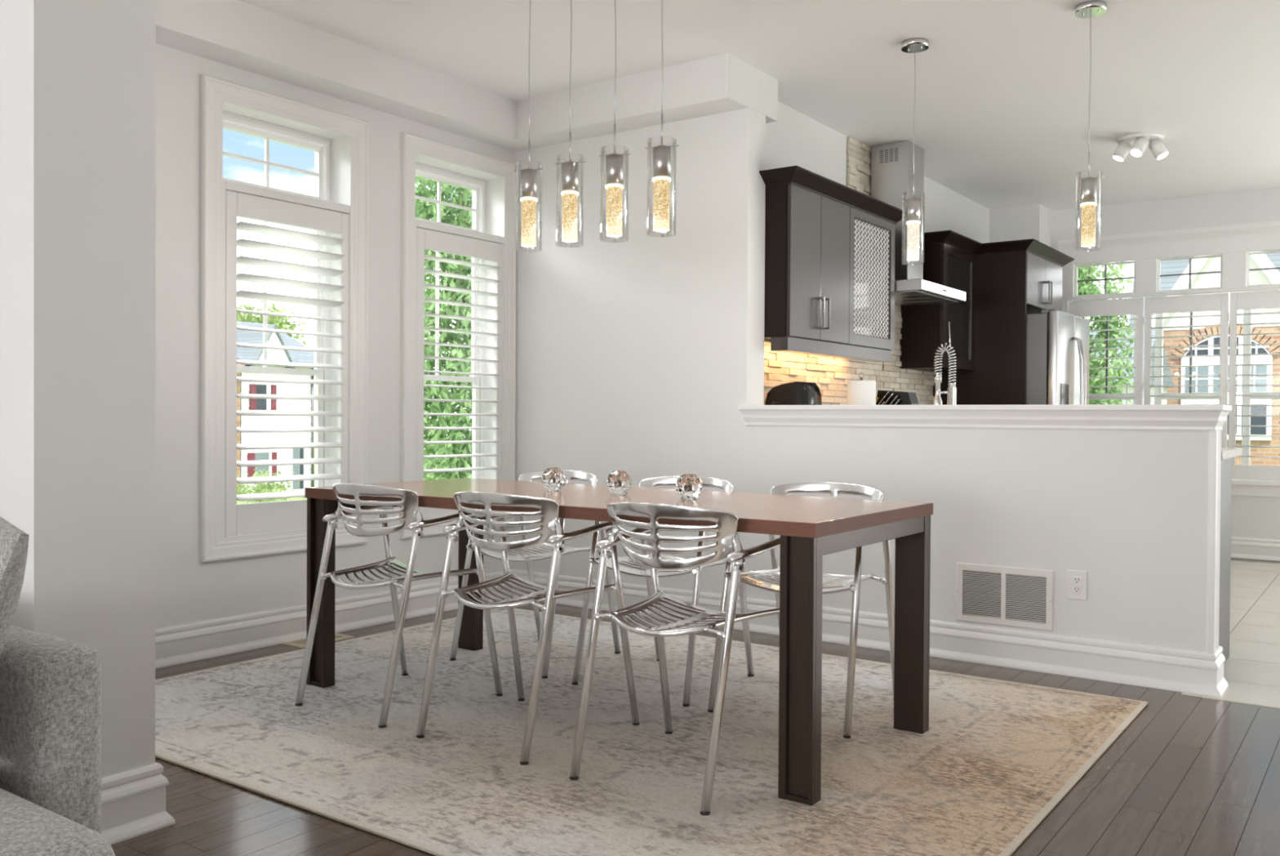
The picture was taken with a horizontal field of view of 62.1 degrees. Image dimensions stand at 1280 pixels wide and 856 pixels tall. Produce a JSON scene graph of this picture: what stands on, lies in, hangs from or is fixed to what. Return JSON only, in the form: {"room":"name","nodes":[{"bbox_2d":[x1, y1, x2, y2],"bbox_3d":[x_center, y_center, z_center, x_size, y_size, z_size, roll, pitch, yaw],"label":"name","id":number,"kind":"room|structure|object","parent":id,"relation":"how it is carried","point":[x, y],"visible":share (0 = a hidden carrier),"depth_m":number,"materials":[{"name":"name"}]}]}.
{"room":"dining room","nodes":[
{"label":"dining room","id":0,"kind":"room"},
{"bbox_2d":[0,0,155,777],"bbox_3d":[-1.933,-0.380,2.993,1.580,2.729,0.290,1,1,36],"label":"wall","id":1,"kind":"structure","parent":0,"point":[77,77],"depth_m":2.51,"materials":[{"name":"paint"}]},
{"bbox_2d":[101,763,175,844],"bbox_3d":[-1.285,0.917,2.537,0.034,0.154,0.358,1,1,36],"label":"baseboard","id":2,"kind":"structure","parent":1,"relation":"attached to","point":[133,801],"depth_m":2.60,"materials":[{"name":"paint"}]},
{"bbox_2d":[155,43,515,628],"bbox_3d":[-3.979,-0.377,1.662,0.190,2.729,11.260,1,1,36],"label":"wall","id":3,"kind":"structure","parent":0,"point":[188,589],"depth_m":4.53,"materials":[{"name":"paint"}]},
{"bbox_2d":[200,74,368,562],"bbox_3d":[-1.658,-0.459,4.867,0.217,2.042,0.874,1,1,36],"label":"window","id":4,"kind":"structure","parent":3,"relation":"in","point":[339,141],"depth_m":4.90,"materials":[{"name":"paint"}]},
{"bbox_2d":[222,179,349,537],"bbox_3d":[-1.608,-0.291,4.834,0.087,1.541,0.700,1,1,36],"label":"window shutter","id":5,"kind":"object","parent":4,"relation":"attached to","point":[240,200],"visible":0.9,"depth_m":4.77,"materials":[{"name":"paint"}]},
{"bbox_2d":[155,568,513,668],"bbox_3d":[-1.597,0.890,4.811,0.034,0.154,3.040,1,1,36],"label":"baseboard","id":6,"kind":"structure","parent":3,"relation":"attached to","point":[204,639],"depth_m":4.75,"materials":[{"name":"paint"}]},
{"bbox_2d":[400,132,515,538],"bbox_3d":[-1.030,-0.465,5.742,0.217,2.042,0.830,1,1,36],"label":"window","id":7,"kind":"structure","parent":3,"relation":"in","point":[491,180],"depth_m":5.96,"materials":[{"name":"paint"}]},
{"bbox_2d":[413,218,503,517],"bbox_3d":[-0.979,-0.297,5.708,0.089,1.541,0.682,1,1,36],"label":"window shutter","id":8,"kind":"object","parent":7,"relation":"attached to","point":[430,236],"visible":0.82,"depth_m":5.66,"materials":[{"name":"paint"}]},
{"bbox_2d":[155,0,516,144],"bbox_3d":[-1.574,-1.657,4.655,0.194,0.207,2.842,1,1,36],"label":"soffit","id":9,"kind":"structure","parent":0,"point":[236,33],"depth_m":4.77,"materials":[{"name":"paint"}]},
{"bbox_2d":[492,53,777,151],"bbox_3d":[-0.064,-1.659,5.619,1.522,0.207,0.487,1,1,36],"label":"soffit","id":10,"kind":"structure","parent":0,"point":[722,83],"depth_m":5.30,"materials":[{"name":"paint"}]},
{"bbox_2d":[111,557,1279,855],"bbox_3d":[2.498,1.054,4.492,7.360,0.121,8.200,1,1,36],"label":"floor","id":11,"kind":"structure","parent":0,"point":[1189,775],"depth_m":2.99,"materials":[{"name":"brown wood"}]},
{"bbox_2d":[282,632,354,647],"bbox_3d":[-1.462,0.964,4.844,0.145,0.006,0.290,1,1,36],"label":"floor vent","id":12,"kind":"object","parent":11,"relation":"in","point":[301,642],"visible":0.38,"depth_m":4.81,"materials":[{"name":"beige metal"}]},
{"bbox_2d":[155,607,1147,855],"bbox_3d":[-0.154,0.982,3.764,3.140,0.009,2.458,1,1,36],"label":"area rug","id":13,"kind":"object","parent":11,"relation":"on","point":[995,757],"visible":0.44,"depth_m":3.25,"materials":[{"name":"beige carpet"}]},
{"bbox_2d":[295,483,502,727],"bbox_3d":[-0.866,0.581,3.808,0.528,0.782,0.542,1,1,36],"label":"dining chair","id":14,"kind":"object","parent":13,"relation":"on","point":[411,517],"visible":0.97,"depth_m":3.70,"materials":[{"name":"metal"}]},
{"bbox_2d":[327,502,342,528],"bbox_3d":[-1.104,0.316,3.848,0.054,0.096,0.038,0,1,-27],"label":"socket","id":15,"kind":"object","parent":14,"relation":"attached to","point":[332,518],"depth_m":3.83,"materials":[{"name":"metal"}]},
{"bbox_2d":[378,514,386,518],"bbox_3d":[-0.980,0.329,4.051,0.034,0.034,0.034,1,1,36],"label":"socket","id":16,"kind":"object","parent":14,"relation":"attached to","point":[381,516],"depth_m":4.04,"materials":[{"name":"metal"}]},
{"bbox_2d":[413,508,423,537],"bbox_3d":[-0.746,0.321,3.591,0.038,0.096,0.054,0,1,8],"label":"socket","id":17,"kind":"object","parent":14,"relation":"attached to","point":[418,522],"depth_m":3.57,"materials":[{"name":"metal"}]},
{"bbox_2d":[416,491,639,764],"bbox_3d":[-0.366,0.588,3.449,0.528,0.782,0.542,1,1,35],"label":"dining chair","id":18,"kind":"object","parent":13,"relation":"on","point":[550,530],"visible":0.98,"depth_m":3.34,"materials":[{"name":"metal"}]},
{"bbox_2d":[448,511,463,541],"bbox_3d":[-0.605,0.323,3.487,0.054,0.096,0.038,0,1,-27],"label":"socket","id":19,"kind":"object","parent":18,"relation":"attached to","point":[454,529],"depth_m":3.47,"materials":[{"name":"metal"}]},
{"bbox_2d":[496,519,505,529],"bbox_3d":[-0.483,0.336,3.692,0.034,0.034,0.034,1,1,35],"label":"socket","id":20,"kind":"object","parent":18,"relation":"attached to","point":[499,527],"depth_m":3.68,"materials":[{"name":"metal"}]},
{"bbox_2d":[553,519,564,551],"bbox_3d":[-0.245,0.328,3.234,0.038,0.096,0.054,0,1,8],"label":"socket","id":21,"kind":"object","parent":18,"relation":"attached to","point":[558,534],"depth_m":3.21,"materials":[{"name":"metal"}]},
{"bbox_2d":[605,528,612,537],"bbox_3d":[-0.094,0.341,3.417,0.034,0.034,0.034,1,1,35],"label":"socket","id":22,"kind":"object","parent":18,"relation":"attached to","point":[608,531],"depth_m":3.41,"materials":[{"name":"metal"}]},
{"bbox_2d":[449,469,620,678],"bbox_3d":[-0.422,0.576,4.492,0.528,0.782,0.542,1,1,36],"label":"dining chair","id":23,"kind":"object","parent":13,"relation":"on","point":[526,555],"visible":0.4,"depth_m":4.48,"materials":[{"name":"metal"}]},
{"bbox_2d":[305,477,933,804],"bbox_3d":[-0.156,0.606,3.746,2.120,0.743,0.855,1,1,36],"label":"dining table","id":24,"kind":"object","parent":13,"relation":"on","point":[809,528],"visible":0.9,"depth_m":3.40,"materials":[{"name":"brown wood"}]},
{"bbox_2d":[541,467,565,490],"bbox_3d":[-0.320,0.189,3.920,0.089,0.084,0.091,1,1,36],"label":"candle holder","id":25,"kind":"object","parent":24,"relation":"on","point":[553,478],"visible":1,"depth_m":3.89,"materials":[{"name":"silver glass"}]},
{"bbox_2d":[606,470,631,494],"bbox_3d":[-0.074,0.193,3.740,0.089,0.084,0.091,1,1,36],"label":"candle holder","id":26,"kind":"object","parent":24,"relation":"on","point":[618,482],"visible":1,"depth_m":3.71,"materials":[{"name":"silver glass"}]},
{"bbox_2d":[675,473,702,499],"bbox_3d":[0.162,0.196,3.543,0.089,0.084,0.091,1,1,36],"label":"candle holder","id":27,"kind":"object","parent":24,"relation":"on","point":[688,486],"visible":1,"depth_m":3.51,"materials":[{"name":"silver glass"}]},
{"bbox_2d":[572,475,754,706],"bbox_3d":[0.111,0.584,4.103,0.528,0.782,0.542,1,1,36],"label":"dining chair","id":28,"kind":"object","parent":13,"relation":"on","point":[711,482],"visible":0.44,"depth_m":4.08,"materials":[{"name":"metal"}]},
{"bbox_2d":[569,502,780,814],"bbox_3d":[0.146,0.596,3.065,0.528,0.782,0.542,1,1,36],"label":"dining chair","id":29,"kind":"object","parent":13,"relation":"on","point":[727,544],"visible":0.92,"depth_m":2.93,"materials":[{"name":"metal"}]},
{"bbox_2d":[600,525,617,557],"bbox_3d":[-0.092,0.331,3.108,0.054,0.096,0.038,0,1,-26],"label":"socket","id":30,"kind":"object","parent":29,"relation":"attached to","point":[606,544],"depth_m":3.09,"materials":[{"name":"metal"}]},
{"bbox_2d":[645,532,652,543],"bbox_3d":[0.033,0.343,3.310,0.034,0.034,0.034,1,1,36],"label":"socket","id":31,"kind":"object","parent":29,"relation":"attached to","point":[648,541],"depth_m":3.30,"materials":[{"name":"metal"}]},
{"bbox_2d":[731,534,745,572],"bbox_3d":[0.263,0.336,2.848,0.038,0.096,0.054,0,1,9],"label":"socket","id":32,"kind":"object","parent":29,"relation":"attached to","point":[738,553],"depth_m":2.83,"materials":[{"name":"metal"}]},
{"bbox_2d":[707,481,894,737],"bbox_3d":[0.603,0.591,3.744,0.528,0.782,0.542,1,1,35],"label":"dining chair","id":33,"kind":"object","parent":13,"relation":"on","point":[832,582],"visible":0.48,"depth_m":3.73,"materials":[{"name":"metal"}]},
{"bbox_2d":[932,250,1026,404],"bbox_3d":[2.369,-0.125,7.464,0.649,2.169,0.028,1,1,36],"label":"panel","id":34,"kind":"object","parent":11,"relation":"on","point":[998,375],"visible":0.24,"depth_m":7.37,"materials":[{"name":"black wood"}]},
{"bbox_2d":[1025,308,1089,404],"bbox_3d":[2.772,0.073,7.768,0.900,1.770,0.906,1,1,36],"label":"refrigerator","id":35,"kind":"object","parent":11,"relation":"on","point":[1058,342],"visible":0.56,"depth_m":7.27,"materials":[{"name":"grey metal"}]},
{"bbox_2d":[1218,457,1231,662],"bbox_3d":[1.763,0.550,4.843,1.562,0.870,0.589,1,1,36],"label":"base cabinet","id":36,"kind":"object","parent":11,"relation":"on","point":[1226,464],"visible":0.15,"depth_m":4.49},
{"bbox_2d":[1221,447,1242,459],"bbox_3d":[1.759,0.091,5.302,2.187,0.034,1.335,1,1,36],"label":"countertop","id":37,"kind":"structure","parent":36,"relation":"on","point":[1226,452],"depth_m":4.37,"materials":[{"name":"stone"}]},
{"bbox_2d":[764,381,822,404],"bbox_3d":[0.778,-0.085,5.478,0.294,0.303,0.183,1,1,36],"label":"toaster","id":38,"kind":"object","parent":37,"relation":"on","point":[794,393],"visible":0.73,"depth_m":5.40,"materials":[{"name":"black plastic"}]},
{"bbox_2d":[847,372,875,404],"bbox_3d":[1.181,-0.115,5.677,0.170,0.363,0.170,1,1,36],"label":"paper towel holder","id":39,"kind":"object","parent":37,"relation":"on","point":[861,392],"visible":0.54,"depth_m":5.61,"materials":[{"name":"white paper"}]},
{"bbox_2d":[875,390,919,404],"bbox_3d":[1.410,-0.072,5.884,0.217,0.275,0.146,1,1,36],"label":"knife block","id":40,"kind":"object","parent":37,"relation":"on","point":[883,397],"visible":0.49,"depth_m":5.84,"materials":[{"name":"black plastic"}]},
{"bbox_2d":[933,321,956,404],"bbox_3d":[1.466,-0.217,5.102,0.119,0.583,0.056,1,1,36],"label":"kitchen faucet","id":41,"kind":"object","parent":37,"relation":"on","point":[952,389],"visible":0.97,"depth_m":5.09,"materials":[{"name":"silver metal"}]},
{"bbox_2d":[238,0,1279,210],"bbox_3d":[0.278,-1.773,1.389,7.610,0.120,16.000,1,1,36],"label":"ceiling","id":42,"kind":"structure","parent":0,"point":[1002,86],"depth_m":5.11,"materials":[{"name":"paint"}]},
{"bbox_2d":[900,37,928,265],"bbox_3d":[1.242,-1.246,4.825,0.120,0.998,0.120,1,1,36],"label":"pendant lamp","id":43,"kind":"object","parent":42,"relation":"hanging from","point":[917,45],"visible":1,"depth_m":4.81,"materials":[{"name":"clear glass"}]},
{"bbox_2d":[1073,0,1106,251],"bbox_3d":[1.853,-1.236,4.386,0.120,1.000,0.120,1,1,36],"label":"pendant lamp","id":44,"kind":"object","parent":42,"relation":"hanging from","point":[1087,237],"visible":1,"depth_m":4.37,"materials":[{"name":"clear glass"}]},
{"bbox_2d":[1111,131,1168,161],"bbox_3d":[3.010,-1.681,6.418,0.277,0.143,0.260,0,1,-24],"label":"ceiling spotlight","id":45,"kind":"object","parent":42,"relation":"attached to","point":[1136,144],"visible":1,"depth_m":6.35,"materials":[{"name":"white plastic"}]},
{"bbox_3d":[-0.163,-1.718,3.725,0.790,0.046,0.080,1,1,36],"label":"bar","id":46,"kind":"object","parent":42,"relation":"attached to","visible":0},
{"bbox_2d":[514,0,543,252],"bbox_3d":[-0.406,-1.175,3.904,0.098,1.044,0.098,0,1,-35],"label":"pendant lamp","id":47,"kind":"object","parent":46,"relation":"hanging from","point":[530,237],"visible":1,"depth_m":3.89,"materials":[{"name":"clear glass"}]},
{"bbox_2d":[554,0,586,247],"bbox_3d":[-0.248,-1.173,3.790,0.098,1.044,0.098,0,1,-35],"label":"pendant lamp","id":48,"kind":"object","parent":46,"relation":"hanging from","point":[570,233],"visible":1,"depth_m":3.77,"materials":[{"name":"clear glass"}]},
{"bbox_2d":[598,0,631,242],"bbox_3d":[-0.086,-1.171,3.674,0.098,1.044,0.098,0,1,-22],"label":"pendant lamp","id":49,"kind":"object","parent":46,"relation":"hanging from","point":[614,226],"visible":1,"depth_m":3.66,"materials":[{"name":"clear glass"}]},
{"bbox_2d":[644,0,679,237],"bbox_3d":[0.075,-1.168,3.559,0.098,1.044,0.098,0,1,-35],"label":"pendant lamp","id":50,"kind":"object","parent":46,"relation":"hanging from","point":[659,220],"visible":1,"depth_m":3.54,"materials":[{"name":"clear glass"}]},
{"bbox_2d":[512,107,1221,652],"bbox_3d":[0.769,-0.387,5.078,3.535,2.729,0.170,1,1,36],"label":"wall","id":51,"kind":"structure","parent":0,"point":[638,356],"depth_m":5.19,"materials":[{"name":"paint"}]},
{"bbox_2d":[512,568,1221,697],"bbox_3d":[0.716,0.902,5.000,3.569,0.154,0.034,1,1,36],"label":"baseboard","id":52,"kind":"structure","parent":51,"relation":"attached to","point":[1133,664],"depth_m":4.41,"materials":[{"name":"paint"}]},
{"bbox_2d":[737,404,1231,431],"bbox_3d":[1.385,-0.049,4.638,2.073,0.101,0.242,1,1,36],"label":"trim","id":53,"kind":"structure","parent":51,"relation":"attached to","point":[1151,417],"depth_m":4.41,"materials":[{"name":"paint"}]},
{"bbox_2d":[955,561,1053,631],"bbox_3d":[1.516,0.700,4.436,0.400,0.247,0.013,1,1,36],"label":"air vent","id":54,"kind":"object","parent":51,"relation":"in","point":[1002,595],"visible":1,"depth_m":4.43,"materials":[{"name":"metal"}]},
{"bbox_2d":[1067,568,1087,599],"bbox_3d":[1.754,0.630,4.267,0.074,0.117,0.010,1,1,36],"label":"wall socket","id":55,"kind":"object","parent":51,"relation":"attached to","point":[1077,580],"visible":1,"depth_m":4.26,"materials":[{"name":"white plastic"}]},
{"bbox_2d":[1072,576,1081,593],"bbox_3d":[1.752,0.630,4.265,0.034,0.067,0.004,1,1,36],"label":"outlet","id":56,"kind":"object","parent":55,"relation":"attached to","point":[1077,580],"depth_m":4.26,"materials":[{"name":"white plastic"}]},
{"bbox_2d":[1206,430,1217,653],"bbox_3d":[2.151,0.428,4.001,0.026,0.840,0.036,1,1,36],"label":"trim","id":57,"kind":"structure","parent":51,"relation":"attached to","point":[1213,435],"depth_m":3.99,"materials":[{"name":"paint"}]},
{"bbox_2d":[1213,644,1228,695],"bbox_3d":[2.201,0.921,4.038,0.034,0.154,0.204,1,1,36],"label":"baseboard","id":58,"kind":"structure","parent":51,"relation":"attached to","point":[1222,684],"depth_m":4.04,"materials":[{"name":"paint"}]},
{"bbox_2d":[764,101,989,343],"bbox_3d":[1.738,-0.406,7.313,0.200,2.729,4.590,1,1,36],"label":"wall","id":59,"kind":"structure","parent":0,"point":[797,139],"depth_m":6.27,"materials":[{"name":"paint"}]},
{"bbox_2d":[759,165,906,362],"bbox_3d":[1.024,-0.827,5.816,0.372,0.880,1.456,1,1,36],"label":"upper cabinet","id":60,"kind":"object","parent":59,"relation":"attached to","point":[829,244],"visible":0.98,"depth_m":5.54,"materials":[{"name":"black wood"}]},
{"bbox_2d":[764,338,770,342],"bbox_3d":[0.951,-0.448,5.865,0.030,0.012,1.200,1,1,36],"label":"light","id":61,"kind":"object","parent":60,"relation":"attached to","point":[766,340],"visible":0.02,"depth_m":5.42,"materials":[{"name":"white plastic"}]},
{"bbox_2d":[764,137,934,404],"bbox_3d":[1.306,-0.853,6.506,0.028,1.816,2.760,1,1,36],"label":"backsplash","id":62,"kind":"structure","parent":59,"relation":"attached to","point":[831,375],"depth_m":6.47,"materials":[{"name":"tile"}]},
{"bbox_2d":[871,140,965,305],"bbox_3d":[1.696,-1.284,6.644,0.432,0.956,0.785,1,1,36],"label":"range hood","id":63,"kind":"object","parent":59,"relation":"attached to","point":[891,163],"visible":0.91,"depth_m":6.58,"materials":[{"name":"silver metal"}]},
{"bbox_2d":[898,230,982,371],"bbox_3d":[2.048,-0.838,7.241,0.372,0.878,0.696,1,1,36],"label":"upper cabinet","id":64,"kind":"object","parent":59,"relation":"attached to","point":[949,255],"visible":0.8,"depth_m":7.07,"materials":[{"name":"brown wood"}]},
{"bbox_2d":[976,238,1074,314],"bbox_3d":[2.673,-1.067,7.810,0.718,0.423,1.091,1,1,36],"label":"upper cabinet","id":65,"kind":"object","parent":59,"relation":"attached to","point":[1045,264],"visible":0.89,"depth_m":7.53,"materials":[{"name":"brown wood"}]},
{"bbox_2d":[989,204,1051,247],"bbox_3d":[3.106,-1.533,8.686,0.395,0.489,0.350,1,1,36],"label":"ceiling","id":66,"kind":"structure","parent":0,"point":[1033,221],"depth_m":8.55,"materials":[{"name":"paint"}]},
{"bbox_2d":[1051,186,1279,539],"bbox_3d":[5.479,-0.383,7.328,5.860,2.729,0.200,1,1,36],"label":"wall","id":67,"kind":"structure","parent":0,"point":[1251,517],"depth_m":8.04,"materials":[{"name":"paint"}]},
{"bbox_2d":[1057,220,1279,497],"bbox_3d":[4.215,-0.508,8.171,1.900,2.015,0.224,1,1,36],"label":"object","id":68,"kind":"structure","parent":67,"relation":"in","point":[1233,242],"depth_m":8.16,"materials":[{"name":"paint"}]},
{"bbox_2d":[1069,297,1144,404],"bbox_3d":[3.718,-0.325,8.494,0.561,1.395,0.089,1,1,36],"label":"window shutter","id":69,"kind":"object","parent":68,"relation":"attached to","point":[1127,306],"visible":0.43,"depth_m":8.40,"materials":[{"name":"paint"}]},
{"bbox_2d":[1143,293,1229,447],"bbox_3d":[4.185,-0.318,8.158,0.582,1.395,0.089,1,1,36],"label":"window shutter","id":70,"kind":"object","parent":68,"relation":"attached to","point":[1216,301],"visible":0.67,"depth_m":8.11,"materials":[{"name":"paint"}]},
{"bbox_2d":[1228,289,1279,480],"bbox_3d":[4.666,-0.311,7.812,0.598,1.395,0.089,1,1,36],"label":"window shutter","id":71,"kind":"object","parent":68,"relation":"attached to","point":[1260,299],"visible":0.94,"depth_m":7.90,"materials":[{"name":"paint"}]},
{"bbox_2d":[1231,536,1279,560],"bbox_3d":[4.372,0.890,7.988,2.200,0.154,0.034,1,1,36],"label":"baseboard","id":72,"kind":"structure","parent":67,"relation":"attached to","point":[1260,548],"depth_m":7.86,"materials":[{"name":"paint"}]},
{"bbox_3d":[-1.117,1.089,-0.539,7.360,0.120,11.010,1,1,36],"label":"floor","id":73,"kind":"structure","parent":0,"visible":0},
{"bbox_2d":[0,624,115,855],"bbox_3d":[-1.919,0.605,1.181,1.480,0.800,2.272,1,1,36],"label":"sofa","id":74,"kind":"object","parent":73,"relation":"on","point":[51,685],"visible":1,"depth_m":1.81,"materials":[{"name":"grey fabric"}]},
{"bbox_2d":[0,515,29,654],"bbox_3d":[-1.175,0.331,1.756,0.552,0.539,0.208,1,1,44],"label":"cushion","id":75,"kind":"object","parent":74,"relation":"on","point":[14,541],"visible":1,"depth_m":1.62,"materials":[{"name":"grey fabric"}]},
{"bbox_2d":[0,787,115,855],"bbox_3d":[-1.378,0.666,1.523,1.000,0.173,0.818,1,1,36],"label":"seat cushion","id":76,"kind":"object","parent":74,"relation":"on","point":[27,828],"depth_m":1.55,"materials":[{"name":"grey fabric"}]},
{"label":"outside","id":77,"kind":"structure","parent":0,"visible":0},
{"bbox_2d":[236,447,458,503],"bbox_3d":[-5.735,2.856,34.924,130.000,0.300,130.000,1,1,36],"label":"ground","id":78,"kind":"structure","parent":77,"point":[301,497],"depth_m":39.38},
{"bbox_2d":[236,363,244,493],"bbox_3d":[-18.696,-0.743,41.237,7.900,6.600,2.520,1,1,36],"label":"house","id":79,"kind":"structure","parent":78,"relation":"on","point":[237,374],"depth_m":40.11,"materials":[{"name":"beige brick"}]},
{"bbox_2d":[236,466,305,503],"bbox_3d":[-8.387,1.792,22.703,2.259,2.068,3.214,1,1,36],"label":"bush","id":80,"kind":"object","parent":78,"relation":"on","point":[261,487],"visible":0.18,"depth_m":23.00,"materials":[{"name":"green plant"}]},
{"bbox_2d":[236,298,306,346],"bbox_3d":[-19.357,-2.165,51.542,5.948,9.210,6.271,1,1,36],"label":"tree","id":81,"kind":"object","parent":78,"relation":"on","point":[278,321],"visible":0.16,"depth_m":51.33,"materials":[{"name":"green plant"}]},
{"bbox_2d":[236,320,314,493],"bbox_3d":[-17.187,-0.994,44.430,9.020,7.050,4.375,1,1,36],"label":"house","id":82,"kind":"structure","parent":78,"relation":"on","point":[246,336],"depth_m":41.72,"materials":[{"name":"white"}]},
{"bbox_2d":[247,452,254,476],"bbox_3d":[-14.930,1.424,40.823,0.110,0.947,0.266,1,1,36],"label":"window shutter","id":83,"kind":"object","parent":82,"relation":"hanging from","point":[251,455],"depth_m":40.76,"materials":[{"name":"red paint"}]},
{"bbox_2d":[248,384,256,409],"bbox_3d":[-14.870,-1.185,40.855,0.110,0.975,0.249,1,1,36],"label":"window shutter","id":84,"kind":"object","parent":82,"relation":"hanging from","point":[252,388],"depth_m":40.79,"materials":[{"name":"red paint"}]},
{"bbox_2d":[271,384,276,409],"bbox_3d":[-14.332,-1.190,41.604,0.110,0.975,0.183,1,1,36],"label":"window shutter","id":85,"kind":"object","parent":82,"relation":"hanging from","point":[273,387],"depth_m":41.55,"materials":[{"name":"red paint"}]},
{"bbox_2d":[271,451,276,475],"bbox_3d":[-14.341,1.418,41.643,0.110,0.947,0.208,1,1,36],"label":"window shutter","id":86,"kind":"object","parent":82,"relation":"hanging from","point":[273,453],"depth_m":41.60,"materials":[{"name":"red paint"}]},
{"bbox_2d":[414,176,472,479],"bbox_3d":[-1.835,-0.424,11.731,2.322,6.827,2.399,0,1,-40],"label":"tree","id":87,"kind":"object","parent":78,"relation":"on","point":[426,210],"visible":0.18,"depth_m":11.18,"materials":[{"name":"green plant"}]},
{"bbox_2d":[1074,261,1144,404],"bbox_3d":[5.118,0.139,12.333,1.311,5.770,1.278,1,1,36],"label":"tree","id":88,"kind":"object","parent":78,"relation":"on","point":[1084,273],"visible":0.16,"depth_m":12.15,"materials":[{"name":"green plant"}]},
{"bbox_2d":[1089,328,1174,404],"bbox_3d":[9.545,0.435,22.636,2.700,5.000,3.700,1,1,36],"label":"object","id":89,"kind":"structure","parent":78,"relation":"on","point":[1166,380],"depth_m":21.54,"materials":[{"name":"grey"}]},
{"bbox_2d":[1128,249,1279,480],"bbox_3d":[15.623,-1.297,24.292,8.200,8.500,6.300,1,1,36],"label":"brick house","id":90,"kind":"structure","parent":78,"relation":"on","point":[1269,260],"depth_m":22.93,"materials":[{"name":"orange-tan brick"},{"name":"grey shingle"},{"name":"white painted trim"}]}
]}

